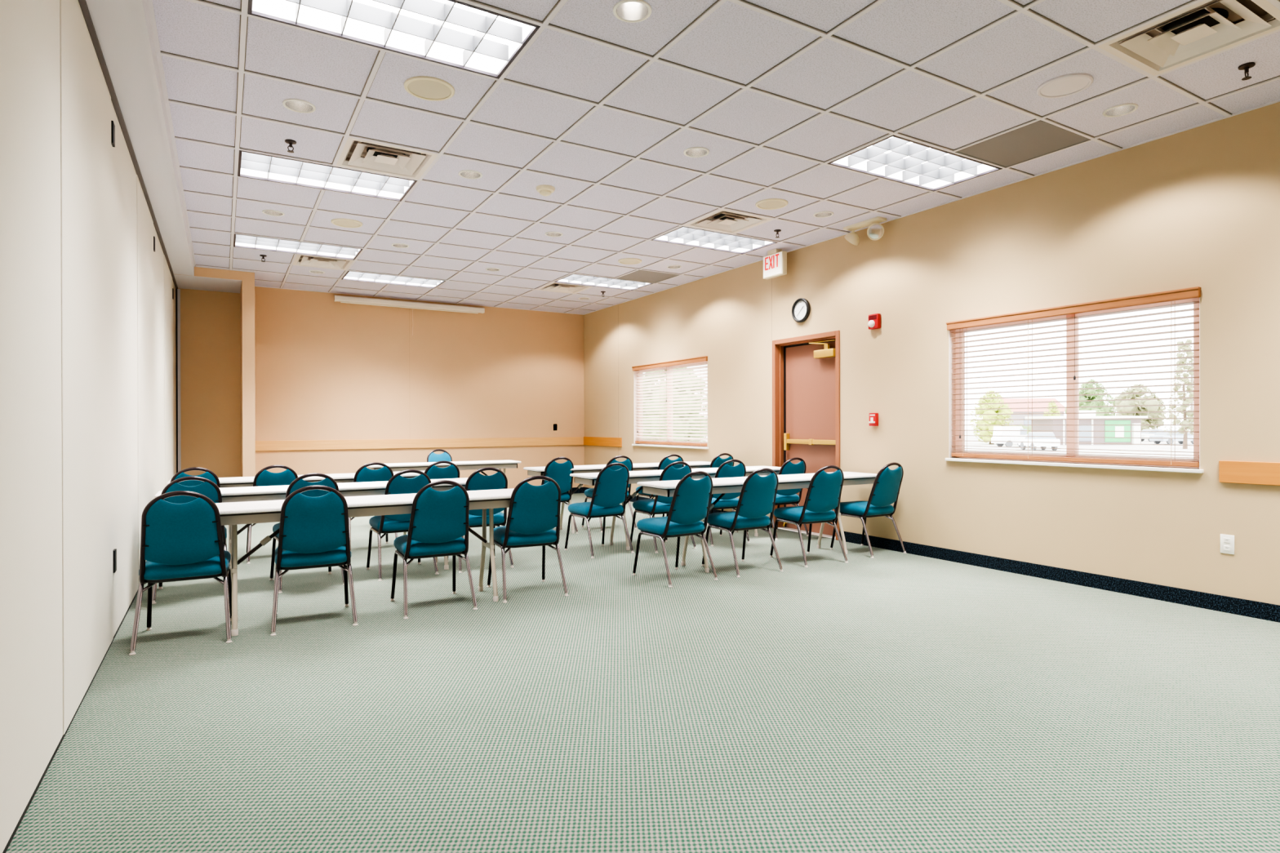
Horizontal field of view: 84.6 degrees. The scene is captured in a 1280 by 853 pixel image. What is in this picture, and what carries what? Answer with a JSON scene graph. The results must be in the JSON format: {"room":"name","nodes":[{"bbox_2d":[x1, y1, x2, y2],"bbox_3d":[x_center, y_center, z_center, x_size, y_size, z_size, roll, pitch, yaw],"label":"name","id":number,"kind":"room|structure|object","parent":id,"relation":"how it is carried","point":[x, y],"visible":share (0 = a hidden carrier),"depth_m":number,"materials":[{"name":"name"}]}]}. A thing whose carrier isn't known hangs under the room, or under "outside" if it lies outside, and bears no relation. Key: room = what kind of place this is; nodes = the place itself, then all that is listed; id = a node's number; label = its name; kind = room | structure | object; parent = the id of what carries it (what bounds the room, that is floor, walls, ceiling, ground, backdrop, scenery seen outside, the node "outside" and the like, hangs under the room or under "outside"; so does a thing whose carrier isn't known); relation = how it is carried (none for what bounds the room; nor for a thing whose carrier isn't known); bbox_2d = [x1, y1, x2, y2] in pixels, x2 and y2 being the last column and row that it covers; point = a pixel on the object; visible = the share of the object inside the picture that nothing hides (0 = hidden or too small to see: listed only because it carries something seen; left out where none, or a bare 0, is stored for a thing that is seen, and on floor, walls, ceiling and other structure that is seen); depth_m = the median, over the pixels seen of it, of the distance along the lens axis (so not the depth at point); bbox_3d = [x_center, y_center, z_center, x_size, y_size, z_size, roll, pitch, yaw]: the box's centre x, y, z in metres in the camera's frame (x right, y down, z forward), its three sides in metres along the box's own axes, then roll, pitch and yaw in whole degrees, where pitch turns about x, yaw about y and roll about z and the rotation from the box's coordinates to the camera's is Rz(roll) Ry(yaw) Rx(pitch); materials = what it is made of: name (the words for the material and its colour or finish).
{"room":"meeting room","nodes":[
{"label":"meeting room","id":0,"kind":"room"},
{"bbox_2d":[0,0,177,852],"bbox_3d":[-2.862,-0.586,3.749,0.122,3.500,12.370,0,0,-31],"label":"wall","id":1,"kind":"structure","parent":0,"point":[89,361],"depth_m":2.63,"materials":[{"name":"white paint"}]},
{"bbox_2d":[85,0,194,276],"bbox_3d":[-2.472,-1.880,3.403,0.203,0.215,11.380,0,0,-31],"label":"soffit","id":2,"kind":"structure","parent":1,"relation":"attached to","point":[123,28],"depth_m":3.91,"materials":[{"name":"white paint"}]},
{"bbox_2d":[173,266,242,293],"bbox_3d":[-5.425,-1.890,8.843,0.720,0.211,0.990,0,0,-31],"label":"soffit","id":3,"kind":"object","parent":1,"relation":"attached to","point":[204,278],"depth_m":8.60,"materials":[{"name":"beige paint"}]},
{"bbox_2d":[240,271,255,476],"bbox_3d":[-5.054,-0.371,9.065,0.135,3.052,0.990,0,0,-31],"label":"wall pier","id":4,"kind":"object","parent":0,"point":[246,294],"visible":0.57,"depth_m":8.64,"materials":[{"name":"beige paint"}]},
{"bbox_2d":[177,286,584,488],"bbox_3d":[-3.682,-0.602,10.540,6.243,3.500,0.172,0,0,-31],"label":"wall","id":5,"kind":"structure","parent":0,"point":[326,368],"depth_m":10.32,"materials":[{"name":"beige paint"}]},
{"bbox_2d":[177,288,181,471],"bbox_3d":[-5.945,-0.308,9.081,0.031,2.930,0.028,0,0,-31],"label":"trim","id":6,"kind":"structure","parent":5,"relation":"attached to","point":[178,290],"depth_m":9.07,"materials":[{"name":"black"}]},
{"bbox_2d":[333,294,484,335],"bbox_3d":[-3.403,-1.613,10.532,2.170,0.501,0.147,0,0,-31],"label":"projection screen","id":7,"kind":"object","parent":5,"relation":"attached to","point":[342,299],"visible":1,"depth_m":10.45,"materials":[{"name":"beige metal"}]},
{"bbox_2d":[255,436,583,451],"bbox_3d":[-3.106,0.256,10.784,4.966,0.138,0.022,0,0,-31],"label":"chair rail","id":8,"kind":"object","parent":5,"relation":"attached to","point":[295,445],"visible":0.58,"depth_m":10.56,"materials":[{"name":"brown wood"}]},
{"bbox_2d":[5,493,1279,852],"bbox_3d":[-0.415,1.215,5.203,6.403,0.120,12.970,0,0,-31],"label":"floor","id":9,"kind":"structure","parent":0,"point":[891,701],"depth_m":2.88,"materials":[{"name":"green carpet"}]},
{"bbox_2d":[128,490,231,655],"bbox_3d":[-2.503,0.747,3.882,0.456,0.832,0.572,0,0,-28],"label":"chair","id":10,"kind":"object","parent":9,"relation":"on","point":[180,542],"visible":0.98,"depth_m":3.71,"materials":[{"name":"teal fabric"}]},
{"bbox_2d":[151,475,226,604],"bbox_3d":[-3.122,0.746,4.914,0.456,0.832,0.572,0,0,-31],"label":"chair","id":11,"kind":"object","parent":9,"relation":"on","point":[210,489],"visible":0.31,"depth_m":4.70,"materials":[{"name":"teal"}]},
{"bbox_2d":[169,466,220,488],"bbox_3d":[-3.740,0.745,5.931,0.456,0.832,0.572,0,0,-31],"label":"chair","id":12,"kind":"object","parent":9,"relation":"on","point":[209,474],"visible":0.16,"depth_m":5.71,"materials":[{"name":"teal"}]},
{"bbox_2d":[246,465,297,564],"bbox_3d":[-3.238,0.743,6.240,0.456,0.832,0.572,0,0,-31],"label":"chair","id":13,"kind":"object","parent":9,"relation":"on","point":[263,477],"visible":0.29,"depth_m":6.01,"materials":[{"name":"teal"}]},
{"bbox_2d":[166,471,424,551],"bbox_3d":[-2.906,0.805,6.486,2.400,0.705,0.457,0,0,-31],"label":"folding table","id":14,"kind":"object","parent":9,"relation":"on","point":[238,482],"visible":0.09,"depth_m":6.23,"materials":[{"name":"white laminate"}]},
{"bbox_2d":[269,472,343,593],"bbox_3d":[-2.460,0.744,5.207,0.456,0.832,0.572,0,0,-35],"label":"chair","id":15,"kind":"object","parent":9,"relation":"on","point":[298,483],"visible":0.27,"depth_m":5.01,"materials":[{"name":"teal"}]},
{"bbox_2d":[154,477,467,580],"bbox_3d":[-2.299,0.806,5.463,2.400,0.705,0.457,0,0,-31],"label":"folding table","id":16,"kind":"object","parent":9,"relation":"on","point":[245,494],"visible":0.24,"depth_m":5.23,"materials":[{"name":"white plastic"}]},
{"bbox_2d":[270,484,358,635],"bbox_3d":[-1.952,0.745,4.206,0.456,0.832,0.572,0,0,-27],"label":"chair","id":17,"kind":"object","parent":9,"relation":"on","point":[314,531],"visible":1,"depth_m":4.03,"materials":[{"name":"teal fabric"}]},
{"bbox_2d":[214,488,514,635],"bbox_3d":[-1.689,0.807,4.435,2.270,0.705,0.457,0,0,-30],"label":"folding table","id":18,"kind":"object","parent":9,"relation":"on","point":[233,513],"visible":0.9,"depth_m":4.27,"materials":[{"name":"white laminate"}]},
{"bbox_2d":[348,462,397,551],"bbox_3d":[-2.544,0.740,6.629,0.456,0.832,0.572,0,0,-31],"label":"chair","id":19,"kind":"object","parent":9,"relation":"on","point":[363,473],"visible":0.34,"depth_m":6.41,"materials":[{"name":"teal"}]},
{"bbox_2d":[365,469,438,581],"bbox_3d":[-1.887,0.742,5.582,0.456,0.832,0.572,0,0,-32],"label":"chair","id":20,"kind":"object","parent":9,"relation":"on","point":[397,484],"visible":0.44,"depth_m":5.39,"materials":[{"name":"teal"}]},
{"bbox_2d":[390,480,477,619],"bbox_3d":[-1.335,0.743,4.543,0.456,0.832,0.572,0,0,-29],"label":"chair","id":21,"kind":"object","parent":9,"relation":"on","point":[439,520],"visible":1,"depth_m":4.37,"materials":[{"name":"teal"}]},
{"bbox_2d":[407,460,464,538],"bbox_3d":[-1.997,0.739,6.883,0.456,0.832,0.572,0,0,-31],"label":"chair","id":22,"kind":"object","parent":9,"relation":"on","point":[452,471],"visible":0.18,"depth_m":6.66,"materials":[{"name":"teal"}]},
{"bbox_2d":[426,448,452,462],"bbox_3d":[-2.669,0.733,9.583,0.456,0.832,0.572,0,0,-31],"label":"chair","id":23,"kind":"object","parent":9,"relation":"on","point":[432,457],"visible":0.23,"depth_m":9.77,"materials":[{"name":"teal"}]},
{"bbox_2d":[364,459,521,517],"bbox_3d":[-2.396,0.798,8.673,1.830,0.705,0.457,0,0,-31],"label":"folding table","id":24,"kind":"object","parent":9,"relation":"on","point":[462,465],"visible":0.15,"depth_m":8.60,"materials":[{"name":"white laminate"}]},
{"bbox_2d":[447,466,514,573],"bbox_3d":[-1.338,0.740,5.856,0.456,0.832,0.572,0,0,-29],"label":"chair","id":25,"kind":"object","parent":9,"relation":"on","point":[476,481],"visible":0.52,"depth_m":5.67,"materials":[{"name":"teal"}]},
{"bbox_2d":[486,475,568,603],"bbox_3d":[-0.789,0.741,4.916,0.456,0.832,0.572,0,0,-25],"label":"chair","id":26,"kind":"object","parent":9,"relation":"on","point":[534,511],"visible":0.96,"depth_m":4.74,"materials":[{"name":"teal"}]},
{"bbox_2d":[541,457,577,533],"bbox_3d":[-0.975,0.735,7.617,0.456,0.832,0.572,0,0,-34],"label":"chair","id":27,"kind":"object","parent":9,"relation":"on","point":[560,473],"visible":0.52,"depth_m":7.45,"materials":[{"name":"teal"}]},
{"bbox_2d":[564,462,633,558],"bbox_3d":[-0.368,0.736,6.463,0.456,0.832,0.572,0,0,-36],"label":"chair","id":28,"kind":"object","parent":9,"relation":"on","point":[611,488],"visible":1,"depth_m":6.31,"materials":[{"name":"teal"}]},
{"bbox_2d":[582,455,636,532],"bbox_3d":[-0.342,0.732,7.935,0.456,0.832,0.572,0,0,-31],"label":"chair","id":29,"kind":"object","parent":9,"relation":"on","point":[628,463],"visible":0.38,"depth_m":7.79,"materials":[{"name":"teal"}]},
{"bbox_2d":[523,461,711,533],"bbox_3d":[-0.140,0.795,8.104,2.400,0.705,0.457,0,0,-31],"label":"folding table","id":30,"kind":"object","parent":9,"relation":"on","point":[532,471],"visible":0.34,"depth_m":7.80,"materials":[{"name":"white plastic"}]},
{"bbox_2d":[635,453,684,519],"bbox_3d":[0.244,0.730,8.260,0.456,0.832,0.572,0,0,-31],"label":"chair","id":31,"kind":"object","parent":9,"relation":"on","point":[665,461],"visible":0.37,"depth_m":8.06,"materials":[{"name":"teal fabric"}]},
{"bbox_2d":[630,461,696,553],"bbox_3d":[0.222,0.734,6.700,0.456,0.832,0.572,0,0,-31],"label":"chair","id":32,"kind":"object","parent":9,"relation":"on","point":[660,504],"visible":0.56,"depth_m":6.52,"materials":[{"name":"teal fabric"}]},
{"bbox_2d":[632,471,717,587],"bbox_3d":[0.274,0.738,5.355,0.456,0.832,0.572,0,0,-34],"label":"chair","id":33,"kind":"object","parent":9,"relation":"on","point":[691,498],"visible":1,"depth_m":5.20,"materials":[{"name":"teal fabric"}]},
{"bbox_2d":[569,466,781,550],"bbox_3d":[0.467,0.796,7.092,2.400,0.705,0.457,0,0,-31],"label":"folding table","id":34,"kind":"object","parent":9,"relation":"on","point":[587,478],"visible":0.34,"depth_m":6.75,"materials":[{"name":"white laminate"}]},
{"bbox_2d":[706,453,733,524],"bbox_3d":[0.861,0.728,8.533,0.456,0.832,0.572,0,0,-31],"label":"chair","id":35,"kind":"object","parent":9,"relation":"on","point":[717,460],"visible":0.2,"depth_m":8.28,"materials":[{"name":"teal fabric"}]},
{"bbox_2d":[707,459,750,546],"bbox_3d":[0.785,0.732,7.045,0.456,0.832,0.572,0,0,-27],"label":"chair","id":36,"kind":"object","parent":9,"relation":"on","point":[729,500],"visible":0.54,"depth_m":6.86,"materials":[{"name":"teal fabric"}]},
{"bbox_2d":[701,467,783,577],"bbox_3d":[0.832,0.736,5.678,0.456,0.832,0.572,0,0,-29],"label":"chair","id":37,"kind":"object","parent":9,"relation":"on","point":[757,500],"visible":0.99,"depth_m":5.51,"materials":[{"name":"teal fabric"}]},
{"bbox_2d":[636,471,877,573],"bbox_3d":[1.106,0.797,6.093,2.400,0.705,0.457,0,0,-31],"label":"folding table","id":38,"kind":"object","parent":9,"relation":"on","point":[722,486],"visible":0.42,"depth_m":5.84,"materials":[{"name":"white laminate"}]},
{"bbox_2d":[746,457,808,539],"bbox_3d":[1.460,0.730,7.423,0.456,0.832,0.572,0,0,-30],"label":"chair","id":39,"kind":"object","parent":9,"relation":"on","point":[788,496],"visible":0.52,"depth_m":7.25,"materials":[{"name":"teal fabric"}]},
{"bbox_2d":[769,465,848,567],"bbox_3d":[1.456,0.734,6.039,0.456,0.832,0.572,0,0,-26],"label":"chair","id":40,"kind":"object","parent":9,"relation":"on","point":[824,493],"visible":0.98,"depth_m":5.88,"materials":[{"name":"teal fabric"}]},
{"bbox_2d":[829,462,906,558],"bbox_3d":[2.101,0.731,6.443,0.456,0.832,0.572,0,0,-31],"label":"chair","id":41,"kind":"object","parent":9,"relation":"on","point":[885,491],"visible":0.93,"depth_m":6.28,"materials":[{"name":"teal fabric"}]},
{"bbox_2d":[146,0,1279,315],"bbox_3d":[-0.222,-1.912,5.314,5.618,0.030,12.370,0,0,-31],"label":"ceiling","id":42,"kind":"structure","parent":0,"point":[602,109],"depth_m":4.31,"materials":[{"name":"tile"}]},
{"bbox_2d":[233,233,362,260],"bbox_3d":[-3.621,-1.965,7.467,1.193,0.141,0.584,0,0,-31],"label":"ceiling light","id":43,"kind":"object","parent":42,"relation":"attached to","point":[241,240],"visible":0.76,"depth_m":7.53,"materials":[{"name":"white plastic"}]},
{"bbox_2d":[282,98,315,113],"bbox_3d":[-2.017,-1.966,4.166,0.178,0.148,0.178,0,0,-31],"label":"recessed light","id":44,"kind":"object","parent":42,"relation":"in","point":[298,105],"visible":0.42,"depth_m":4.22,"materials":[{"name":"white plastic"}]},
{"bbox_2d":[293,253,353,270],"bbox_3d":[-3.670,-1.924,8.147,0.586,0.058,0.586,0,0,-31],"label":"ceiling vent","id":45,"kind":"object","parent":42,"relation":"in","point":[300,260],"visible":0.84,"depth_m":8.20,"materials":[{"name":"brown"}]},
{"bbox_2d":[237,150,417,201],"bbox_3d":[-2.377,-1.962,5.370,1.193,0.141,0.584,0,0,-31],"label":"ceiling light","id":46,"kind":"object","parent":42,"relation":"attached to","point":[250,163],"visible":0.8,"depth_m":5.42,"materials":[{"name":"white plastic"}]},
{"bbox_2d":[331,217,362,227],"bbox_3d":[-2.737,-1.898,6.574,0.274,0.014,0.274,0,0,-31],"label":"ceiling speaker","id":47,"kind":"object","parent":42,"relation":"attached to","point":[346,223],"visible":1,"depth_m":6.56,"materials":[{"name":"beige metal"}]},
{"bbox_2d":[333,220,359,226],"bbox_3d":[-2.737,-1.896,6.574,0.236,0.005,0.236,0,0,-31],"label":"grille","id":48,"kind":"object","parent":47,"relation":"attached to","point":[339,223],"depth_m":6.57,"materials":[{"name":"beige metal"}]},
{"bbox_2d":[336,137,438,179],"bbox_3d":[-1.804,-1.920,5.002,0.586,0.058,0.586,0,0,-31],"label":"ceiling vent","id":49,"kind":"object","parent":42,"relation":"in","point":[357,153],"visible":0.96,"depth_m":5.03,"materials":[{"name":"beige metal"}]},
{"bbox_2d":[341,271,445,288],"bbox_3d":[-3.195,-1.970,9.138,1.193,0.141,0.584,0,0,-31],"label":"ceiling light","id":50,"kind":"object","parent":42,"relation":"attached to","point":[353,275],"visible":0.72,"depth_m":9.20,"materials":[{"name":"white plastic"}]},
{"bbox_2d":[247,0,540,79],"bbox_3d":[-1.133,-1.959,3.273,1.193,0.141,0.584,0,0,-31],"label":"ceiling light","id":51,"kind":"object","parent":42,"relation":"attached to","point":[456,32],"visible":0.99,"depth_m":3.42,"materials":[{"name":"white plastic"}]},
{"bbox_2d":[404,75,454,101],"bbox_3d":[-1.182,-1.895,3.953,0.274,0.014,0.274,0,0,-31],"label":"ceiling speaker","id":52,"kind":"object","parent":42,"relation":"attached to","point":[424,87],"visible":1,"depth_m":3.94,"materials":[{"name":"beige plastic"}]},
{"bbox_2d":[408,80,450,98],"bbox_3d":[-1.182,-1.892,3.953,0.236,0.005,0.236,0,0,-31],"label":"grille","id":53,"kind":"object","parent":52,"relation":"attached to","point":[421,89],"depth_m":3.95,"materials":[{"name":"beige metal"}]},
{"bbox_2d":[458,169,482,178],"bbox_3d":[-1.280,-1.971,5.312,0.178,0.148,0.178,0,0,-31],"label":"recessed light","id":54,"kind":"object","parent":42,"relation":"in","point":[468,174],"visible":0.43,"depth_m":5.37,"materials":[{"name":"white"}]},
{"bbox_2d":[536,184,555,195],"bbox_3d":[-0.755,-1.878,5.624,0.150,0.058,0.150,0,0,-31],"label":"smoke detector","id":55,"kind":"object","parent":42,"relation":"attached to","point":[544,189],"visible":1,"depth_m":5.58,"materials":[{"name":"beige plastic"}]},
{"bbox_2d":[536,282,591,293],"bbox_3d":[-1.049,-1.934,9.703,0.586,0.058,0.586,0,0,-31],"label":"ceiling vent","id":56,"kind":"object","parent":42,"relation":"in","point":[553,286],"visible":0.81,"depth_m":9.76,"materials":[{"name":"brown metal"}]},
{"bbox_2d":[553,273,653,290],"bbox_3d":[-0.476,-1.976,9.334,1.193,0.141,0.584,0,0,-31],"label":"ceiling light","id":57,"kind":"object","parent":42,"relation":"attached to","point":[584,280],"visible":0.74,"depth_m":9.40,"materials":[{"name":"white plastic"}]},
{"bbox_2d":[617,257,641,264],"bbox_3d":[-0.116,-1.908,8.130,0.274,0.014,0.274,0,0,-31],"label":"ceiling speaker","id":58,"kind":"object","parent":42,"relation":"attached to","point":[625,260],"visible":1,"depth_m":8.10,"materials":[{"name":"beige metal"}]},
{"bbox_2d":[613,0,651,22],"bbox_3d":[-0.035,-1.968,3.216,0.178,0.148,0.178,0,0,-31],"label":"recessed light","id":59,"kind":"object","parent":42,"relation":"in","point":[627,11],"visible":0.99,"depth_m":3.27,"materials":[{"name":"white"}]},
{"bbox_2d":[617,269,678,283],"bbox_3d":[0.098,-1.917,8.965,0.594,0.021,0.594,0,0,-31],"label":"panel","id":60,"kind":"object","parent":42,"relation":"attached to","point":[645,276],"visible":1,"depth_m":8.95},
{"bbox_2d":[683,146,709,157],"bbox_3d":[0.391,-1.973,4.886,0.178,0.148,0.178,0,0,-31],"label":"recessed light","id":61,"kind":"object","parent":42,"relation":"in","point":[693,152],"visible":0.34,"depth_m":4.94,"materials":[{"name":"white metal"}]},
{"bbox_2d":[651,226,777,254],"bbox_3d":[0.768,-1.974,7.237,1.193,0.141,0.584,0,0,-31],"label":"ceiling light","id":62,"kind":"object","parent":42,"relation":"attached to","point":[683,234],"visible":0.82,"depth_m":7.30,"materials":[{"name":"white plastic"}]},
{"bbox_2d":[684,208,772,234],"bbox_3d":[0.818,-1.929,6.557,0.586,0.058,0.586,0,0,-31],"label":"ceiling vent","id":63,"kind":"object","parent":42,"relation":"in","point":[721,220],"visible":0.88,"depth_m":6.59,"materials":[{"name":"brown metal"}]},
{"bbox_2d":[755,198,787,209],"bbox_3d":[1.129,-1.905,6.033,0.274,0.014,0.274,0,0,-31],"label":"ceiling speaker","id":64,"kind":"object","parent":42,"relation":"attached to","point":[770,203],"visible":1,"depth_m":6.01,"materials":[{"name":"beige"}]},
{"bbox_2d":[758,200,785,208],"bbox_3d":[1.129,-1.902,6.033,0.236,0.005,0.236,0,0,-31],"label":"grille","id":65,"kind":"object","parent":64,"relation":"attached to","point":[762,204],"depth_m":6.03,"materials":[{"name":"beige"}]},
{"bbox_2d":[763,248,786,279],"bbox_3d":[1.465,-1.773,7.657,0.080,0.287,0.320,0,0,-31],"label":"exit sign","id":66,"kind":"object","parent":42,"relation":"hanging from","point":[775,264],"visible":1,"depth_m":7.61,"materials":[{"name":"beige plastic"}]},
{"bbox_2d":[843,216,886,245],"bbox_3d":[2.108,-1.822,6.624,0.156,0.199,0.426,0,0,-31],"label":"emergency light","id":67,"kind":"object","parent":42,"relation":"attached to","point":[875,231],"visible":1,"depth_m":6.51,"materials":[{"name":"beige plastic"}]},
{"bbox_2d":[826,134,1002,191],"bbox_3d":[2.013,-1.971,5.139,1.193,0.141,0.584,0,0,-31],"label":"ceiling light","id":68,"kind":"object","parent":42,"relation":"attached to","point":[895,157],"visible":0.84,"depth_m":5.20,"materials":[{"name":"white plastic"}]},
{"bbox_2d":[955,120,1090,168],"bbox_3d":[2.586,-1.911,4.771,0.594,0.021,0.594,0,0,-31],"label":"air return vent","id":69,"kind":"object","parent":42,"relation":"attached to","point":[1040,138],"visible":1,"depth_m":4.76,"materials":[{"name":"grey metal"}]},
{"bbox_2d":[1035,72,1093,97],"bbox_3d":[2.373,-1.902,3.936,0.274,0.014,0.274,0,0,-31],"label":"ceiling speaker","id":70,"kind":"object","parent":42,"relation":"attached to","point":[1069,84],"visible":1,"depth_m":3.92,"materials":[{"name":"beige metal"}]},
{"bbox_2d":[1040,76,1088,96],"bbox_3d":[2.373,-1.899,3.936,0.236,0.005,0.236,0,0,-31],"label":"grille","id":71,"kind":"object","parent":70,"relation":"attached to","point":[1057,86],"depth_m":3.93,"materials":[{"name":"beige metal"}]},
{"bbox_2d":[1102,102,1137,117],"bbox_3d":[2.897,-1.977,4.247,0.178,0.148,0.178,0,0,-31],"label":"recessed light","id":72,"kind":"object","parent":42,"relation":"in","point":[1122,109],"visible":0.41,"depth_m":4.29,"materials":[{"name":"white metal"}]},
{"bbox_2d":[1097,0,1279,75],"bbox_3d":[2.684,-1.925,3.411,0.586,0.058,0.586,0,0,-31],"label":"ceiling vent","id":73,"kind":"object","parent":42,"relation":"in","point":[1205,28],"visible":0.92,"depth_m":3.42,"materials":[{"name":"brown"}]},
{"bbox_2d":[1238,62,1255,79],"bbox_3d":[3.208,-1.878,3.723,0.072,0.076,0.072,0,0,-31],"label":"sprinkler","id":74,"kind":"object","parent":42,"relation":"attached to","point":[1246,66],"visible":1,"depth_m":3.71,"materials":[{"name":"grey metal"}]},
{"bbox_2d":[583,102,1279,605],"bbox_3d":[2.224,-0.605,6.860,0.161,3.500,12.530,0,0,-31],"label":"wall","id":75,"kind":"structure","parent":0,"point":[1199,206],"depth_m":5.42,"materials":[{"name":"beige paint"}]},
{"bbox_2d":[583,436,622,447],"bbox_3d":[-0.622,0.246,11.485,0.022,0.143,1.308,0,0,-31],"label":"chair rail","id":76,"kind":"object","parent":75,"relation":"attached to","point":[590,441],"visible":1,"depth_m":11.41,"materials":[{"name":"brown wood"}]},
{"bbox_2d":[631,361,708,448],"bbox_3d":[0.431,-0.305,9.830,0.165,1.187,1.912,0,0,-31],"label":"window","id":77,"kind":"structure","parent":75,"relation":"in","point":[634,372],"depth_m":10.21,"materials":[{"name":"pink plastic"}]},
{"bbox_2d":[631,355,707,446],"bbox_3d":[0.399,-0.325,9.810,0.097,1.154,1.884,0,0,-31],"label":"window blind","id":78,"kind":"object","parent":77,"relation":"attached to","point":[704,358],"visible":0.91,"depth_m":9.74,"materials":[{"name":"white wood"}]},
{"bbox_2d":[791,297,810,322],"bbox_3d":[1.717,-1.240,7.511,0.045,0.256,0.256,0,0,-31],"label":"wall clock","id":79,"kind":"object","parent":75,"relation":"attached to","point":[801,308],"visible":1,"depth_m":7.51,"materials":[{"name":"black plastic"}]},
{"bbox_2d":[772,330,839,540],"bbox_3d":[1.817,0.089,7.538,0.174,2.112,1.002,0,0,-31],"label":"door","id":80,"kind":"structure","parent":75,"relation":"in","point":[806,369],"depth_m":7.59,"materials":[{"name":"brown paint"}]},
{"bbox_2d":[867,313,880,329],"bbox_3d":[2.206,-0.994,6.656,0.078,0.140,0.120,0,0,-31],"label":"fire alarm strobe","id":81,"kind":"object","parent":75,"relation":"attached to","point":[874,320],"visible":1,"depth_m":6.63,"materials":[{"name":"red plastic"}]},
{"bbox_2d":[583,487,1279,622],"bbox_3d":[2.195,1.096,6.752,0.012,0.100,12.370,0,0,-31],"label":"baseboard","id":82,"kind":"structure","parent":75,"relation":"attached to","point":[1258,610],"depth_m":5.03,"materials":[{"name":"black rubber"}]},
{"bbox_2d":[945,297,1204,473],"bbox_3d":[3.140,-0.294,5.264,0.165,1.177,1.834,0,0,-31],"label":"window","id":83,"kind":"structure","parent":75,"relation":"in","point":[953,445],"depth_m":5.22,"materials":[{"name":"pink plastic"}]},
{"bbox_2d":[946,286,1200,466],"bbox_3d":[3.108,-0.314,5.245,0.097,1.144,1.806,0,0,-31],"label":"window blind","id":84,"kind":"object","parent":83,"relation":"attached to","point":[1191,292],"visible":0.92,"depth_m":5.10,"materials":[{"name":"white wood"}]},
{"bbox_2d":[1220,533,1234,555],"bbox_3d":[3.624,0.727,4.344,0.009,0.118,0.072,0,0,-31],"label":"wall outlet","id":85,"kind":"object","parent":75,"relation":"attached to","point":[1227,541],"visible":1,"depth_m":4.34,"materials":[{"name":"white plastic"}]},
{"bbox_2d":[1218,460,1279,485],"bbox_3d":[4.470,0.280,2.904,0.022,0.136,3.412,0,0,-31],"label":"chair rail","id":86,"kind":"object","parent":75,"relation":"attached to","point":[1257,473],"visible":1,"depth_m":4.23,"materials":[{"name":"brown wood"}]},
{"label":"outside","id":87,"kind":"structure","parent":0,"visible":0},
{"bbox_2d":[699,429,1193,458],"bbox_3d":[97.012,1.713,96.749,254.597,0.001,380.000,0,0,-31],"label":"ground","id":88,"kind":"structure","parent":87,"point":[984,445],"depth_m":61.40,"materials":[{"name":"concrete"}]},
{"bbox_2d":[643,366,707,442],"bbox_3d":[1.198,-0.492,28.735,3.668,5.202,3.676,0,0,-31],"label":"tree","id":89,"kind":"object","parent":88,"relation":"on","point":[656,439],"visible":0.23,"depth_m":27.70,"materials":[{"name":"green plant"}]},
{"bbox_2d":[969,390,1014,444],"bbox_3d":[37.432,-0.965,75.044,4.284,5.824,4.347,0,0,-31],"label":"tree","id":90,"kind":"object","parent":88,"relation":"on","point":[987,433],"visible":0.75,"depth_m":74.03,"materials":[{"name":"green plant"}]},
{"bbox_2d":[991,426,1030,447],"bbox_3d":[35.152,0.948,65.974,3.600,1.950,1.800,0,0,0],"label":"parked car","id":91,"kind":"object","parent":88,"relation":"on","point":[1005,439],"visible":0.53,"depth_m":65.17,"materials":[{"name":"white paint"}]},
{"bbox_2d":[1000,398,1065,426],"bbox_3d":[56.016,-1.167,102.978,9.400,5.900,7.200,0,0,0],"label":"house","id":92,"kind":"structure","parent":88,"relation":"on","point":[1006,400],"depth_m":100.42,"materials":[{"name":"grey paint"}]},
{"bbox_2d":[1017,431,1060,450],"bbox_3d":[32.815,1.208,57.960,1.800,1.480,3.600,0,0,7],"label":"parked car","id":93,"kind":"object","parent":88,"relation":"on","point":[1043,445],"visible":0.77,"depth_m":56.83,"materials":[{"name":"white paint"}]},
{"bbox_2d":[1043,400,1061,416],"bbox_3d":[49.019,-0.637,83.725,2.265,5.036,2.273,0,0,-31],"label":"tree","id":94,"kind":"object","parent":88,"relation":"on","point":[1051,404],"visible":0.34,"depth_m":83.49,"materials":[{"name":"green plant"}]},
{"bbox_2d":[1024,410,1147,444],"bbox_3d":[46.658,0.103,73.900,9.820,3.550,5.000,0,0,0],"label":"building","id":95,"kind":"structure","parent":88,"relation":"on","point":[1082,428],"depth_m":71.98,"materials":[{"name":"white"}]},
{"bbox_2d":[1065,378,1116,416],"bbox_3d":[55.245,-1.982,86.085,5.247,7.660,5.166,0,0,-31],"label":"tree","id":96,"kind":"object","parent":88,"relation":"on","point":[1099,403],"visible":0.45,"depth_m":84.91,"materials":[{"name":"green plant"}]},
{"bbox_2d":[1111,383,1166,431],"bbox_3d":[70.640,-2.166,99.942,6.905,7.921,6.824,0,0,-31],"label":"tree","id":97,"kind":"object","parent":88,"relation":"on","point":[1135,396],"visible":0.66,"depth_m":98.50,"materials":[{"name":"green plant"}]},
{"bbox_2d":[1149,430,1193,444],"bbox_3d":[56.321,1.117,74.000,4.400,1.480,1.800,0,0,-6],"label":"parked car","id":98,"kind":"object","parent":88,"relation":"on","point":[1158,434],"visible":0.58,"depth_m":73.22,"materials":[{"name":"silver metal"}]},
{"bbox_2d":[1164,338,1193,448],"bbox_3d":[46.469,-2.786,60.062,2.939,9.425,3.053,0,0,-31],"label":"tree","id":99,"kind":"object","parent":88,"relation":"on","point":[1182,408],"visible":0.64,"depth_m":59.86,"materials":[{"name":"green plant"}]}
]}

